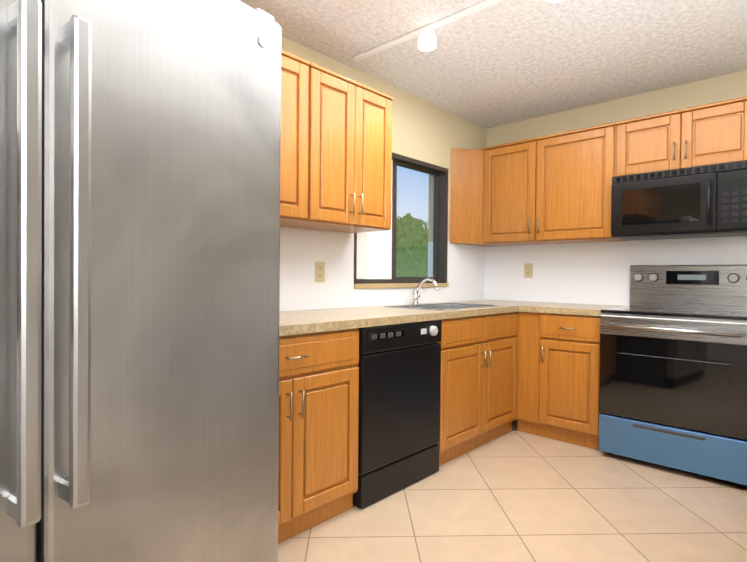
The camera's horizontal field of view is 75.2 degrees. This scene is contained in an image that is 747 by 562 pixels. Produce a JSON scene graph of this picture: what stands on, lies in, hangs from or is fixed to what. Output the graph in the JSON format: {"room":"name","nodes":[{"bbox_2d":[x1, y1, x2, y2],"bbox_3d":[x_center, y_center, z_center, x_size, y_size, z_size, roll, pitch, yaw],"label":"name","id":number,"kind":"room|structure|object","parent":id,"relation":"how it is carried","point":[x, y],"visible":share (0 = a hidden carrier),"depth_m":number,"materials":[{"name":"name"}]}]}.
{"room":"kitchen","nodes":[
{"label":"kitchen","id":0,"kind":"room"},
{"bbox_2d":[280,36,486,310],"bbox_3d":[-0.975,-0.140,2.358,0.200,2.440,6.000,1,1,43],"label":"wall","id":1,"kind":"structure","parent":0,"point":[302,251],"depth_m":3.41,"materials":[{"name":"paint"}]},
{"bbox_2d":[280,49,309,223],"bbox_3d":[-0.661,-0.693,2.255,0.380,0.783,0.678,1,1,43],"label":"upper cabinet","id":2,"kind":"object","parent":1,"relation":"attached to","point":[294,144],"visible":0.15,"depth_m":2.33,"materials":[{"name":"brown wood"}]},
{"bbox_2d":[315,262,324,281],"bbox_3d":[-0.320,-0.055,2.910,0.008,0.120,0.074,1,1,43],"label":"electrical outlet plate","id":3,"kind":"object","parent":1,"relation":"attached to","point":[319,271],"visible":1,"depth_m":2.91,"materials":[{"name":"beige plastic"}]},
{"bbox_2d":[280,62,393,232],"bbox_3d":[-0.215,-0.694,2.736,0.380,0.783,0.630,1,1,43],"label":"upper cabinet","id":4,"kind":"object","parent":1,"relation":"attached to","point":[349,152],"visible":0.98,"depth_m":2.60,"materials":[{"name":"brown wood"}]},
{"bbox_2d":[354,153,447,283],"bbox_3d":[0.192,-0.442,3.559,0.121,0.919,1.068,1,1,43],"label":"window","id":5,"kind":"structure","parent":1,"relation":"in","point":[439,231],"depth_m":3.60,"materials":[{"name":"brown metal"}]},
{"bbox_2d":[354,283,448,288],"bbox_3d":[0.192,0.033,3.560,0.142,0.030,1.068,1,1,43],"label":"window sill","id":6,"kind":"structure","parent":1,"relation":"on","point":[394,285],"depth_m":3.45,"materials":[{"name":"beige"}]},
{"bbox_2d":[450,138,550,246],"bbox_3d":[1.040,-0.695,3.916,0.617,0.783,0.567,1,1,43],"label":"upper cabinet","id":7,"kind":"object","parent":1,"relation":"attached to","point":[492,195],"visible":0.94,"depth_m":3.90,"materials":[{"name":"brown wood"}]},
{"bbox_2d":[239,0,746,127],"bbox_3d":[0.906,-1.376,0.611,5.300,0.100,6.000,1,1,43],"label":"ceiling","id":8,"kind":"structure","parent":0,"point":[504,62],"depth_m":2.79,"materials":[{"name":"white paint"}]},
{"bbox_2d":[354,0,562,60],"bbox_3d":[0.909,-1.286,2.000,2.780,0.106,0.104,1,1,43],"label":"rail","id":9,"kind":"object","parent":8,"relation":"attached to","point":[427,40],"visible":1,"depth_m":2.55,"materials":[{"name":"white plastic"}]},
{"bbox_2d":[278,418,746,561],"bbox_3d":[0.884,1.164,0.638,5.300,0.100,6.000,1,1,43],"label":"floor","id":10,"kind":"structure","parent":0,"point":[514,495],"depth_m":2.26,"materials":[{"name":"tile"}]},
{"bbox_2d":[0,0,280,561],"bbox_3d":[-0.847,0.187,1.151,0.962,1.773,0.910,1,1,34],"label":"refrigerator","id":11,"kind":"object","parent":10,"relation":"on","point":[140,152],"visible":1,"depth_m":0.96,"materials":[{"name":"silver metal"}]},
{"bbox_2d":[278,328,358,543],"bbox_3d":[-0.548,0.651,2.196,0.662,0.868,0.800,1,1,43],"label":"base cabinet","id":12,"kind":"object","parent":10,"relation":"on","point":[318,426],"visible":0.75,"depth_m":2.10,"materials":[{"name":"brown wood"}]},
{"bbox_2d":[353,320,441,508],"bbox_3d":[-0.042,0.651,2.715,0.634,0.866,0.642,1,1,43],"label":"dishwasher","id":13,"kind":"object","parent":10,"relation":"on","point":[399,365],"visible":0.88,"depth_m":2.48,"materials":[{"name":"black"}]},
{"bbox_2d":[436,312,517,465],"bbox_3d":[0.494,0.649,3.323,0.658,0.868,0.970,1,1,43],"label":"base cabinet","id":14,"kind":"object","parent":10,"relation":"on","point":[478,381],"visible":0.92,"depth_m":3.07,"materials":[{"name":"brown wood"}]},
{"bbox_2d":[279,278,527,335],"bbox_3d":[0.204,0.166,3.016,0.637,0.374,3.027,1,1,43],"label":"countertop","id":15,"kind":"structure","parent":14,"relation":"on","point":[306,321],"depth_m":2.66,"materials":[{"name":"stone"}]},
{"bbox_2d":[411,278,438,304],"bbox_3d":[0.381,0.073,3.440,0.233,0.194,0.111,1,1,43],"label":"faucet","id":16,"kind":"object","parent":15,"relation":"on","point":[415,296],"depth_m":3.46,"materials":[{"name":"silver metal"}]},
{"bbox_2d":[384,302,503,310],"bbox_3d":[0.493,0.261,3.302,0.460,0.184,0.760,1,1,43],"label":"sink basin","id":17,"kind":"object","parent":15,"relation":"in","point":[449,306],"depth_m":3.47,"materials":[{"name":"silver metal"}]},
{"bbox_2d":[516,311,600,449],"bbox_3d":[1.431,0.655,3.492,0.588,0.868,0.662,1,1,43],"label":"base cabinet","id":18,"kind":"object","parent":10,"relation":"on","point":[558,377],"visible":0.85,"depth_m":3.27,"materials":[{"name":"brown wood"}]},
{"bbox_2d":[519,302,623,315],"bbox_3d":[1.453,0.199,3.473,0.540,0.040,0.657,1,1,43],"label":"countertop","id":19,"kind":"structure","parent":18,"relation":"on","point":[539,307],"depth_m":3.34,"materials":[{"name":"stone"}]},
{"bbox_2d":[599,265,746,485],"bbox_3d":[1.891,0.496,2.991,0.760,1.205,0.761,1,1,43],"label":"range","id":20,"kind":"object","parent":10,"relation":"on","point":[673,371],"visible":1,"depth_m":2.79,"materials":[{"name":"silver metal"}]},
{"bbox_2d":[485,70,746,305],"bbox_3d":[2.939,-0.109,2.684,5.100,2.440,0.200,1,1,43],"label":"wall","id":21,"kind":"structure","parent":0,"point":[597,273],"depth_m":3.69,"materials":[{"name":"paint"}]},
{"bbox_2d":[524,263,532,277],"bbox_3d":[1.297,-0.088,4.061,0.074,0.120,0.008,1,1,43],"label":"electrical outlet plate","id":22,"kind":"object","parent":21,"relation":"attached to","point":[528,270],"visible":1,"depth_m":4.06,"materials":[{"name":"beige plastic"}]},
{"bbox_2d":[536,122,628,243],"bbox_3d":[1.535,-0.688,3.584,0.556,0.783,0.380,1,1,43],"label":"upper cabinet","id":23,"kind":"object","parent":21,"relation":"attached to","point":[576,171],"visible":0.96,"depth_m":3.46,"materials":[{"name":"brown wood"}]},
{"bbox_2d":[616,96,746,175],"bbox_3d":[2.021,-0.882,3.134,0.760,0.376,0.380,1,1,43],"label":"upper cabinet","id":24,"kind":"object","parent":21,"relation":"attached to","point":[709,134],"visible":0.9,"depth_m":3.00,"materials":[{"name":"brown wood"}]},
{"bbox_2d":[611,160,746,240],"bbox_3d":[1.989,-0.487,3.107,0.760,0.403,0.459,1,1,43],"label":"microwave","id":25,"kind":"object","parent":24,"relation":"attached to","point":[705,201],"visible":1,"depth_m":2.96,"materials":[{"name":"black"}]},
{"label":"outside","id":26,"kind":"structure","parent":0,"visible":0},
{"bbox_2d":[367,166,428,278],"bbox_3d":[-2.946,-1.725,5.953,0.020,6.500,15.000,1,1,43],"label":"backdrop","id":27,"kind":"structure","parent":26,"point":[423,230],"depth_m":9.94,"materials":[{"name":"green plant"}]}
]}

